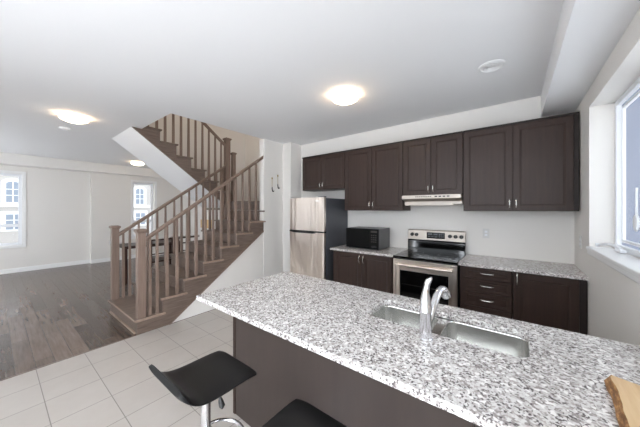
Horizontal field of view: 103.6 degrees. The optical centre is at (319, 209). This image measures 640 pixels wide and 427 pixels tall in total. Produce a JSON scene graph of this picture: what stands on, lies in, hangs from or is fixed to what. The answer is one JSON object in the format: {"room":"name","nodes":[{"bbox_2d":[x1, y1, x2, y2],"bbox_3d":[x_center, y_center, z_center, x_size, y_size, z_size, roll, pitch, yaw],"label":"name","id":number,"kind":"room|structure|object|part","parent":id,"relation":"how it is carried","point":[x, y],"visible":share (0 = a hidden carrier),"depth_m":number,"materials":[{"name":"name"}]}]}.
{"room":"kitchen","nodes":[
{"label":"kitchen","id":0,"kind":"room"},
{"bbox_2d":[0,165,151,269],"bbox_3d":[-6.747,0.114,6.613,0.200,2.742,5.850,0,0,38],"label":"wall","id":1,"kind":"structure","parent":0,"point":[57,201],"depth_m":6.39,"materials":[{"name":"white paint"}]},
{"bbox_2d":[0,170,25,248],"bbox_3d":[-7.630,0.005,5.356,0.103,1.800,1.800,0,0,38],"label":"window","id":2,"kind":"structure","parent":1,"relation":"in","point":[21,225],"depth_m":5.99,"materials":[{"name":"white plastic"}]},
{"bbox_2d":[0,259,89,274],"bbox_3d":[-7.397,1.433,5.593,0.014,0.105,3.440,0,0,38],"label":"baseboard","id":3,"kind":"structure","parent":1,"relation":"attached to","point":[38,267],"depth_m":6.26,"materials":[{"name":"white wood"}]},
{"bbox_2d":[0,152,163,178],"bbox_3d":[-6.529,-1.136,6.445,0.350,0.242,5.850,0,0,38],"label":"trim","id":4,"kind":"structure","parent":1,"relation":"attached to","point":[11,159],"depth_m":6.43,"materials":[{"name":"white paint"}]},
{"bbox_2d":[0,254,213,379],"bbox_3d":[-4.385,1.535,4.795,5.760,0.100,5.850,0,0,38],"label":"floor","id":5,"kind":"structure","parent":0,"point":[50,315],"depth_m":3.56,"materials":[{"name":"brown wood"}]},
{"bbox_2d":[0,336,132,380],"bbox_3d":[-3.037,1.484,1.833,0.016,0.003,2.800,0,0,38],"label":"trim","id":6,"kind":"structure","parent":5,"relation":"on","point":[131,336],"depth_m":2.50,"materials":[{"name":"brown wood"}]},
{"bbox_2d":[119,239,170,284],"bbox_3d":[-3.747,1.110,5.559,0.600,0.750,1.100,0,0,38],"label":"dining table","id":7,"kind":"object","parent":5,"relation":"on","point":[133,245],"visible":0.25,"depth_m":5.11,"materials":[{"name":"brown wood"}]},
{"bbox_3d":[-4.268,1.123,5.317,0.050,0.724,0.050,0,0,38],"label":"leg","id":8,"kind":"part","parent":7,"relation":"part of","materials":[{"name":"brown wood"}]},
{"bbox_3d":[-3.848,1.123,4.994,0.050,0.724,0.050,0,0,38],"label":"leg","id":9,"kind":"part","parent":7,"relation":"part of","materials":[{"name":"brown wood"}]},
{"bbox_2d":[151,238,172,270],"bbox_3d":[-3.310,1.035,5.147,0.435,0.900,0.420,0,0,38],"label":"dining chair","id":10,"kind":"object","parent":5,"relation":"on","point":[161,259],"visible":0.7,"depth_m":5.03,"materials":[{"name":"brown wood"}]},
{"bbox_3d":[-3.265,1.035,4.873,0.030,0.900,0.032,0,0,38],"label":"leg","id":11,"kind":"part","parent":10,"relation":"part of","materials":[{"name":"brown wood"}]},
{"bbox_3d":[-3.316,1.030,5.152,0.420,0.030,0.420,0,0,38],"label":"seat","id":12,"kind":"part","parent":10,"relation":"part of","materials":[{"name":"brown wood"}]},
{"bbox_2d":[169,236,193,264],"bbox_3d":[-3.005,1.035,5.543,0.435,0.900,0.420,0,0,38],"label":"dining chair","id":13,"kind":"object","parent":5,"relation":"on","point":[191,236],"visible":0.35,"depth_m":5.27,"materials":[{"name":"brown wood"}]},
{"bbox_3d":[-2.960,1.035,5.269,0.030,0.900,0.032,0,0,38],"label":"leg","id":14,"kind":"part","parent":13,"relation":"part of","materials":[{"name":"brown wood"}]},
{"bbox_2d":[108,114,265,334],"bbox_3d":[-2.044,-0.461,4.728,2.032,3.891,2.980,0,0,38],"label":"staircase","id":15,"kind":"structure","parent":5,"relation":"on","point":[157,302],"depth_m":3.79,"materials":[{"name":"brown wood"}]},
{"bbox_3d":[-2.983,0.877,3.666,0.085,1.215,0.085,0,0,38],"label":"newel post","id":16,"kind":"part","parent":15,"relation":"part of","materials":[{"name":"brown wood"}]},
{"bbox_3d":[-2.609,1.474,3.308,1.030,0.022,0.017,0,0,38],"label":"shoe moulding","id":17,"kind":"part","parent":15,"relation":"part of","materials":[{"name":"brown wood"}]},
{"bbox_3d":[-2.160,0.877,3.038,0.085,1.215,0.085,0,0,38],"label":"newel post","id":18,"kind":"part","parent":15,"relation":"part of","materials":[{"name":"brown wood"}]},
{"bbox_3d":[-2.429,-0.238,4.362,0.060,1.321,1.770,0,0,38],"label":"handrail","id":19,"kind":"part","parent":15,"relation":"part of","materials":[{"name":"brown wood"}]},
{"bbox_3d":[-1.590,-0.265,3.763,0.060,1.374,1.845,0,0,38],"label":"handrail","id":20,"kind":"part","parent":15,"relation":"part of","materials":[{"name":"brown wood"}]},
{"bbox_3d":[-2.343,-1.826,4.473,0.060,1.160,1.470,0,0,38],"label":"handrail","id":21,"kind":"part","parent":15,"relation":"part of","materials":[{"name":"brown wood"}]},
{"bbox_3d":[-1.469,0.930,3.854,0.013,1.110,1.544,0,0,38],"label":"string moulding","id":22,"kind":"part","parent":15,"relation":"part of","materials":[{"name":"brown wood"}]},
{"bbox_3d":[-1.874,-0.507,5.083,0.095,1.785,0.095,0,0,38],"label":"newel post","id":23,"kind":"part","parent":15,"relation":"part of","materials":[{"name":"brown wood"}]},
{"bbox_3d":[-1.791,-0.557,5.215,0.070,1.165,0.070,0,0,38],"label":"newel post","id":24,"kind":"part","parent":15,"relation":"part of","materials":[{"name":"brown wood"}]},
{"bbox_2d":[0,309,250,426],"bbox_3d":[-0.617,1.535,1.674,4.020,0.100,5.500,0,0,38],"label":"floor","id":25,"kind":"structure","parent":0,"point":[112,385],"depth_m":2.10,"materials":[{"name":"tile"}]},
{"bbox_2d":[149,351,256,426],"bbox_3d":[-0.515,1.075,1.135,0.394,0.821,0.394,0,0,38],"label":"bar stool","id":26,"kind":"object","parent":25,"relation":"on","point":[202,381],"visible":1,"depth_m":1.11,"materials":[{"name":"black leather"}]},
{"bbox_3d":[-0.457,0.828,1.108,0.090,0.075,0.025,0,0,20],"label":"height lever","id":27,"kind":"part","parent":26,"relation":"part of","materials":[{"name":"black plastic"}]},
{"bbox_2d":[262,399,346,426],"bbox_3d":[-0.067,1.075,0.790,0.394,0.821,0.394,0,0,38],"label":"bar stool","id":28,"kind":"object","parent":25,"relation":"on","point":[298,413],"visible":1,"depth_m":0.91,"materials":[{"name":"black metal"}]},
{"bbox_2d":[289,196,347,280],"bbox_3d":[-0.021,0.644,4.219,0.704,1.682,0.698,0,0,38],"label":"refrigerator","id":29,"kind":"object","parent":25,"relation":"on","point":[318,224],"visible":0.72,"depth_m":3.93,"materials":[{"name":"grey metal"}]},
{"bbox_3d":[-0.208,0.883,3.977,0.704,1.053,0.061,0,0,38],"label":"fresh food door","id":30,"kind":"part","parent":29,"relation":"part of","materials":[{"name":"silver metal"}]},
{"bbox_3d":[-0.208,0.076,3.977,0.704,0.518,0.061,0,0,38],"label":"freezer door","id":31,"kind":"part","parent":29,"relation":"part of","materials":[{"name":"silver metal"}]},
{"bbox_2d":[233,316,480,426],"bbox_3d":[0.316,1.044,1.335,2.122,0.883,0.750,0,0,38],"label":"base cabinet","id":32,"kind":"object","parent":25,"relation":"on","point":[287,371],"visible":0.18,"depth_m":1.38,"materials":[{"name":"brown wood"}]},
{"bbox_3d":[-0.457,1.044,2.052,0.023,0.883,0.555,0,0,38],"label":"panel","id":33,"kind":"part","parent":32,"relation":"part of","materials":[{"name":"brown wood"}]},
{"bbox_2d":[196,271,639,426],"bbox_3d":[0.291,0.586,1.337,2.167,0.030,0.830,0,0,38],"label":"countertop","id":34,"kind":"structure","parent":32,"relation":"on","point":[561,383],"depth_m":1.00,"materials":[{"name":"stone"}]},
{"bbox_2d":[418,277,450,341],"bbox_3d":[0.538,0.432,1.175,0.249,0.278,0.060,0,0,-41],"label":"faucet","id":35,"kind":"object","parent":34,"relation":"on","point":[427,306],"visible":1,"depth_m":1.10,"materials":[{"name":"silver metal"}]},
{"bbox_3d":[0.466,0.352,1.113,0.048,0.118,0.047,0,0,8],"label":"lever","id":36,"kind":"part","parent":35,"relation":"part of","materials":[{"name":"silver metal"}]},
{"bbox_3d":[0.530,0.450,1.163,0.158,0.164,0.035,0,0,-41],"label":"spout","id":37,"kind":"part","parent":35,"relation":"part of","materials":[{"name":"silver metal"}]},
{"bbox_2d":[371,305,528,357],"bbox_3d":[0.606,0.696,1.275,0.765,0.183,0.350,0,0,38],"label":"sink","id":38,"kind":"object","parent":34,"relation":"in","point":[502,342],"visible":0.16,"depth_m":1.31,"materials":[{"name":"silver metal"}]},
{"bbox_3d":[0.455,0.696,1.391,0.326,0.183,0.292,0,0,38],"label":"bowl","id":39,"kind":"part","parent":38,"relation":"part of","materials":[{"name":"silver metal"}]},
{"bbox_3d":[0.752,0.696,1.163,0.339,0.183,0.292,0,0,38],"label":"bowl","id":40,"kind":"part","parent":38,"relation":"part of","materials":[{"name":"silver metal"}]},
{"bbox_2d":[604,375,639,426],"bbox_3d":[0.891,0.552,0.620,0.243,0.036,0.370,0,0,38],"label":"cutting board","id":41,"kind":"object","parent":34,"relation":"on","point":[625,395],"visible":1,"depth_m":0.71,"materials":[{"name":"brown wood"}]},
{"bbox_2d":[333,250,393,293],"bbox_3d":[0.730,1.045,3.694,0.920,0.880,0.653,0,0,38],"label":"base cabinet","id":42,"kind":"object","parent":25,"relation":"on","point":[374,272],"visible":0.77,"depth_m":3.42,"materials":[{"name":"brown wood"}]},
{"bbox_3d":[0.401,0.997,3.591,0.437,0.767,0.020,0,0,38],"label":"door","id":43,"kind":"part","parent":42,"relation":"part of","materials":[{"name":"brown wood"}]},
{"bbox_2d":[330,245,407,256],"bbox_3d":[0.725,0.586,3.703,0.962,0.030,0.644,0,0,38],"label":"countertop","id":44,"kind":"structure","parent":42,"relation":"on","point":[389,251],"depth_m":3.49,"materials":[{"name":"stone"}]},
{"bbox_2d":[346,226,389,249],"bbox_3d":[0.714,0.422,3.764,0.520,0.296,0.403,0,0,38],"label":"microwave","id":45,"kind":"object","parent":44,"relation":"on","point":[376,238],"visible":1,"depth_m":3.61,"materials":[{"name":"black"}]},
{"bbox_3d":[0.549,0.416,3.658,0.383,0.280,0.027,0,0,38],"label":"door","id":46,"kind":"part","parent":45,"relation":"part of","materials":[{"name":"black glass"}]},
{"bbox_3d":[0.754,0.416,3.501,0.130,0.280,0.026,0,0,38],"label":"control panel","id":47,"kind":"part","parent":45,"relation":"part of","materials":[{"name":"black plastic"}]},
{"bbox_3d":[0.744,0.997,3.326,0.421,0.767,0.020,0,0,38],"label":"door","id":48,"kind":"part","parent":42,"relation":"part of","materials":[{"name":"brown wood"}]},
{"bbox_2d":[393,229,465,307],"bbox_3d":[1.364,0.882,3.147,0.718,1.205,0.668,0,0,38],"label":"stove","id":49,"kind":"object","parent":25,"relation":"on","point":[436,254],"visible":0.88,"depth_m":3.05,"materials":[{"name":"silver metal"}]},
{"bbox_3d":[1.178,0.670,2.906,0.620,0.026,0.058,0,0,38],"label":"oven handle","id":50,"kind":"part","parent":49,"relation":"part of","materials":[{"name":"silver metal"}]},
{"bbox_3d":[1.206,0.947,2.943,0.708,0.667,0.040,0,0,38],"label":"oven door","id":51,"kind":"part","parent":49,"relation":"part of","materials":[{"name":"silver metal"}]},
{"bbox_2d":[393,250,464,264],"bbox_3d":[1.363,0.586,3.146,0.718,0.026,0.552,0,0,38],"label":"cooktop","id":52,"kind":"object","parent":49,"relation":"in","point":[435,257],"depth_m":3.06,"materials":[{"name":"black glass"}]},
{"bbox_3d":[1.548,0.348,3.386,0.714,0.137,0.065,0,0,38],"label":"control panel","id":53,"kind":"part","parent":49,"relation":"part of","materials":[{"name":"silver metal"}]},
{"bbox_2d":[460,265,512,318],"bbox_3d":[1.868,1.045,2.818,0.453,0.880,0.653,0,0,38],"label":"base cabinet","id":54,"kind":"object","parent":25,"relation":"on","point":[483,290],"visible":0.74,"depth_m":2.58,"materials":[{"name":"brown wood"}]},
{"bbox_3d":[1.710,1.198,2.583,0.408,0.365,0.020,0,0,38],"label":"drawer","id":55,"kind":"part","parent":54,"relation":"part of","materials":[{"name":"brown wood"}]},
{"bbox_3d":[1.710,0.938,2.583,0.408,0.145,0.020,0,0,38],"label":"drawer","id":56,"kind":"part","parent":54,"relation":"part of","materials":[{"name":"brown wood"}]},
{"bbox_3d":[1.710,0.792,2.583,0.408,0.135,0.020,0,0,38],"label":"drawer","id":57,"kind":"part","parent":54,"relation":"part of","materials":[{"name":"brown wood"}]},
{"bbox_3d":[1.710,0.665,2.583,0.408,0.110,0.020,0,0,38],"label":"drawer","id":58,"kind":"part","parent":54,"relation":"part of","materials":[{"name":"brown wood"}]},
{"bbox_2d":[458,254,588,280],"bbox_3d":[2.070,0.586,2.668,0.973,0.030,0.644,0,0,38],"label":"countertop","id":59,"kind":"structure","parent":54,"relation":"on","point":[564,270],"depth_m":2.56,"materials":[{"name":"stone"}]},
{"bbox_2d":[513,272,586,334],"bbox_3d":[2.250,1.045,2.524,0.504,0.880,0.653,0,0,38],"label":"base cabinet","id":60,"kind":"object","parent":25,"relation":"on","point":[550,301],"visible":0.6,"depth_m":2.28,"materials":[{"name":"brown wood"}]},
{"bbox_2d":[90,172,180,262],"bbox_3d":[-5.586,0.235,7.858,0.120,2.500,2.360,0,0,38],"label":"wall","id":61,"kind":"structure","parent":0,"point":[110,194],"depth_m":7.31,"materials":[{"name":"white paint"}]},
{"bbox_2d":[91,251,163,263],"bbox_3d":[-5.533,1.433,7.818,0.014,0.105,2.360,0,0,38],"label":"baseboard","id":62,"kind":"structure","parent":61,"relation":"attached to","point":[132,256],"depth_m":7.14,"materials":[{"name":"white wood"}]},
{"bbox_2d":[131,180,156,238],"bbox_3d":[-5.570,0.005,7.934,0.223,1.800,0.700,0,0,38],"label":"window","id":63,"kind":"structure","parent":61,"relation":"in","point":[133,182],"depth_m":8.02,"materials":[{"name":"white plastic"}]},
{"bbox_2d":[149,113,244,200],"bbox_3d":[-2.795,-1.982,5.533,0.120,3.865,2.640,0,0,38],"label":"wall","id":64,"kind":"structure","parent":0,"point":[237,144],"depth_m":5.74,"materials":[{"name":"white paint"}]},
{"bbox_2d":[112,127,219,207],"bbox_3d":[-2.772,-0.630,4.812,1.037,1.251,1.675,0,0,38],"label":"trim","id":65,"kind":"structure","parent":64,"relation":"attached to","point":[129,139],"depth_m":4.57,"materials":[{"name":"white paint"}]},
{"bbox_2d":[200,210,231,258],"bbox_3d":[-2.325,0.755,5.579,1.210,1.460,0.075,0,0,38],"label":"wall","id":66,"kind":"structure","parent":0,"point":[200,210],"depth_m":5.70,"materials":[{"name":"white paint"}]},
{"bbox_2d":[200,219,211,228],"bbox_3d":[-2.557,0.330,5.695,0.540,0.190,0.020,0,0,38],"label":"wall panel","id":67,"kind":"object","parent":66,"relation":"attached to","point":[200,219],"visible":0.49,"depth_m":5.82,"materials":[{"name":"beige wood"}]},
{"bbox_2d":[173,233,262,322],"bbox_3d":[-1.503,0.935,3.896,0.065,1.100,1.540,0,0,38],"label":"wall","id":68,"kind":"structure","parent":0,"point":[248,266],"depth_m":4.09,"materials":[{"name":"white paint"}]},
{"bbox_2d":[181,134,260,251],"bbox_3d":[-2.586,-1.215,7.133,5.760,5.400,0.150,0,0,38],"label":"wall","id":69,"kind":"structure","parent":0,"point":[252,144],"depth_m":6.48,"materials":[{"name":"white paint"}]},
{"bbox_2d":[260,139,300,276],"bbox_3d":[-0.683,0.114,4.810,0.330,2.742,0.910,0,0,38],"label":"wall","id":70,"kind":"structure","parent":0,"point":[283,160],"depth_m":4.71,"materials":[{"name":"white paint"}]},
{"bbox_2d":[0,0,562,168],"bbox_3d":[-2.793,-1.407,3.569,9.780,0.300,5.850,0,0,38],"label":"ceiling","id":71,"kind":"structure","parent":0,"point":[272,70],"depth_m":2.20,"materials":[{"name":"white paint"}]},
{"bbox_2d":[59,127,70,130],"bbox_3d":[-3.944,-1.237,3.894,0.130,0.040,0.130,0,0,38],"label":"smoke detector","id":72,"kind":"object","parent":71,"relation":"attached to","point":[60,128],"visible":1,"depth_m":3.86,"materials":[{"name":"white plastic"}]},
{"bbox_2d":[58,112,88,123],"bbox_3d":[-3.316,-1.213,3.397,0.296,0.088,0.297,0,0,38],"label":"ceiling lamp","id":73,"kind":"object","parent":71,"relation":"attached to","point":[69,117],"visible":1,"depth_m":3.33,"materials":[{"name":"white glass"}]},
{"bbox_2d":[131,161,143,165],"bbox_3d":[-4.861,-1.213,6.719,0.296,0.088,0.297,0,0,38],"label":"ceiling lamp","id":74,"kind":"object","parent":71,"relation":"attached to","point":[137,163],"visible":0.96,"depth_m":6.63,"materials":[{"name":"white"}]},
{"bbox_2d":[332,89,358,104],"bbox_3d":[0.274,-1.213,2.766,0.296,0.088,0.297,0,0,38],"label":"ceiling lamp","id":75,"kind":"object","parent":71,"relation":"attached to","point":[343,96],"visible":1,"depth_m":2.69,"materials":[{"name":"white"}]},
{"bbox_2d":[478,59,505,72],"bbox_3d":[1.506,-1.250,2.210,0.200,0.014,0.200,0,0,38],"label":"ceiling vent","id":76,"kind":"object","parent":71,"relation":"in","point":[493,65],"visible":1,"depth_m":2.20,"materials":[{"name":"white"}]},
{"bbox_2d":[301,96,573,263],"bbox_3d":[1.268,0.114,3.787,4.010,2.742,0.150,0,0,38],"label":"wall","id":77,"kind":"structure","parent":0,"point":[548,236],"depth_m":3.18,"materials":[{"name":"white paint"}]},
{"bbox_2d":[302,151,344,191],"bbox_3d":[0.124,-0.625,4.343,0.878,0.591,0.363,0,0,38],"label":"upper cabinet","id":78,"kind":"object","parent":77,"relation":"attached to","point":[323,172],"visible":0.95,"depth_m":4.20,"materials":[{"name":"brown wood"}]},
{"bbox_3d":[-0.135,-0.615,4.370,0.430,0.566,0.020,0,0,38],"label":"door","id":79,"kind":"part","parent":78,"relation":"part of","materials":[{"name":"brown wood"}]},
{"bbox_3d":[0.038,-0.910,4.232,0.878,0.020,0.026,0,0,38],"label":"rail","id":80,"kind":"part","parent":78,"relation":"part of","materials":[{"name":"brown wood"}]},
{"bbox_3d":[0.212,-0.615,4.102,0.438,0.566,0.020,0,0,38],"label":"door","id":81,"kind":"part","parent":78,"relation":"part of","materials":[{"name":"brown wood"}]},
{"bbox_2d":[344,141,410,210],"bbox_3d":[0.840,-0.451,3.793,0.920,0.939,0.363,0,0,38],"label":"upper cabinet","id":82,"kind":"object","parent":77,"relation":"attached to","point":[373,174],"visible":0.97,"depth_m":3.64,"materials":[{"name":"brown wood"}]},
{"bbox_3d":[0.575,-0.441,3.823,0.458,0.914,0.020,0,0,38],"label":"door","id":83,"kind":"part","parent":82,"relation":"part of","materials":[{"name":"brown wood"}]},
{"bbox_3d":[0.754,-0.910,3.681,0.920,0.020,0.026,0,0,38],"label":"rail","id":84,"kind":"part","parent":82,"relation":"part of","materials":[{"name":"brown wood"}]},
{"bbox_3d":[0.939,-0.441,3.542,0.452,0.914,0.020,0,0,38],"label":"door","id":85,"kind":"part","parent":82,"relation":"part of","materials":[{"name":"brown wood"}]},
{"bbox_2d":[402,194,463,205],"bbox_3d":[1.476,-0.115,3.279,0.690,0.129,0.403,0,0,38],"label":"range hood","id":86,"kind":"object","parent":77,"relation":"attached to","point":[442,199],"visible":0.94,"depth_m":3.14,"materials":[{"name":"white metal"}]},
{"bbox_2d":[403,131,463,195],"bbox_3d":[1.488,-0.550,3.294,0.708,0.740,0.363,0,0,38],"label":"upper cabinet","id":87,"kind":"object","parent":77,"relation":"attached to","point":[432,165],"visible":0.92,"depth_m":3.15,"materials":[{"name":"brown wood"}]},
{"bbox_3d":[1.264,-0.540,3.293,0.349,0.715,0.020,0,0,38],"label":"door","id":88,"kind":"part","parent":87,"relation":"part of","materials":[{"name":"brown wood"}]},
{"bbox_3d":[1.402,-0.910,3.182,0.708,0.020,0.026,0,0,38],"label":"rail","id":89,"kind":"part","parent":87,"relation":"part of","materials":[{"name":"brown wood"}]},
{"bbox_3d":[1.544,-0.540,3.077,0.349,0.715,0.020,0,0,38],"label":"door","id":90,"kind":"part","parent":87,"relation":"part of","materials":[{"name":"brown wood"}]},
{"bbox_2d":[483,228,488,237],"bbox_3d":[2.039,0.295,3.095,0.070,0.116,0.008,0,0,38],"label":"wall outlet","id":91,"kind":"object","parent":77,"relation":"attached to","point":[485,231],"visible":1,"depth_m":3.09,"materials":[{"name":"white plastic"}]},
{"bbox_2d":[463,112,578,210],"bbox_3d":[2.152,-0.451,2.783,0.960,0.939,0.363,0,0,38],"label":"upper cabinet","id":92,"kind":"object","parent":77,"relation":"attached to","point":[533,164],"visible":1,"depth_m":2.62,"materials":[{"name":"brown wood"}]},
{"bbox_3d":[1.871,-0.441,2.825,0.457,0.914,0.020,0,0,38],"label":"door","id":93,"kind":"part","parent":92,"relation":"part of","materials":[{"name":"brown wood"}]},
{"bbox_3d":[2.066,-0.910,2.671,0.960,0.020,0.026,0,0,38],"label":"rail","id":94,"kind":"part","parent":92,"relation":"part of","materials":[{"name":"brown wood"}]},
{"bbox_3d":[2.237,-0.441,2.544,0.457,0.914,0.020,0,0,38],"label":"door","id":95,"kind":"part","parent":92,"relation":"part of","materials":[{"name":"brown wood"}]},
{"bbox_2d":[574,7,639,345],"bbox_3d":[1.046,0.114,0.394,0.178,2.742,5.500,0,0,38],"label":"wall","id":96,"kind":"structure","parent":0,"point":[613,299],"depth_m":2.03,"materials":[{"name":"white paint"}]},
{"bbox_2d":[579,235,581,247],"bbox_3d":[2.454,0.305,2.374,0.008,0.116,0.070,0,0,38],"label":"wall outlet","id":97,"kind":"object","parent":96,"relation":"attached to","point":[580,236],"visible":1,"depth_m":2.36,"materials":[{"name":"white plastic"}]},
{"bbox_2d":[541,0,639,116],"bbox_3d":[0.871,-1.136,0.528,0.264,0.242,5.500,0,0,38],"label":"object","id":98,"kind":"structure","parent":96,"relation":"attached to","point":[588,31],"depth_m":1.59,"materials":[{"name":"white paint"}]},
{"bbox_2d":[586,77,639,284],"bbox_3d":[1.772,-0.240,1.349,0.202,1.230,1.800,0,0,38],"label":"window","id":99,"kind":"structure","parent":96,"relation":"in","point":[617,258],"depth_m":1.93,"materials":[{"name":"white plastic"}]},
{"bbox_3d":[2.178,0.279,1.882,0.055,0.049,0.328,0,0,25],"label":"crank handle","id":100,"kind":"part","parent":99,"relation":"part of","materials":[{"name":"white plastic"}]},
{"bbox_3d":[1.747,0.342,1.368,0.140,0.066,1.798,0,0,38],"label":"sill","id":101,"kind":"part","parent":99,"relation":"part of","materials":[{"name":"white paint"}]},
{"bbox_3d":[1.830,-0.270,1.304,0.030,1.170,1.800,0,0,38],"label":"frame","id":102,"kind":"part","parent":99,"relation":"part of","materials":[{"name":"white plastic"}]},
{"bbox_3d":[2.208,-0.270,1.767,0.020,1.050,0.475,0,0,38],"label":"sash","id":103,"kind":"part","parent":99,"relation":"part of","materials":[{"name":"white plastic"}]},
{"label":"outside","id":104,"kind":"structure","parent":0,"visible":0},
{"bbox_2d":[622,88,639,249],"bbox_3d":[7.657,-0.515,6.095,0.300,10.000,9.000,0,0,38],"label":"window frame","id":105,"kind":"structure","parent":104,"point":[633,110],"depth_m":5.90,"materials":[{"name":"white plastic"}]},
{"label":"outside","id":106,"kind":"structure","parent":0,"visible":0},
{"bbox_3d":[-13.234,2.935,12.710,17.520,1.100,48.000,0,0,38],"label":"ground","id":107,"kind":"structure","parent":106,"visible":0},
{"bbox_2d":[0,176,149,242],"bbox_3d":[-20.283,-3.515,18.136,0.530,14.000,48.000,0,0,38],"label":"house","id":108,"kind":"structure","parent":107,"relation":"on","point":[8,184],"depth_m":17.11,"materials":[{"name":"brick"}]},
{"bbox_3d":[-20.782,0.855,17.119,0.020,1.020,0.700,0,0,38],"label":"pane","id":109,"kind":"part","parent":108,"relation":"part of","materials":[{"name":"blue"}]},
{"bbox_3d":[-20.812,-1.185,17.079,0.020,1.400,0.580,0,0,38],"label":"pane","id":110,"kind":"part","parent":108,"relation":"part of","materials":[{"name":"blue"}]},
{"bbox_3d":[-16.353,-1.185,22.872,0.020,1.400,0.580,0,0,38],"label":"pane","id":111,"kind":"part","parent":108,"relation":"part of","materials":[{"name":"blue"}]},
{"bbox_3d":[-16.323,0.855,22.912,0.020,1.020,0.700,0,0,38],"label":"pane","id":112,"kind":"part","parent":108,"relation":"part of","materials":[{"name":"blue"}]}
]}

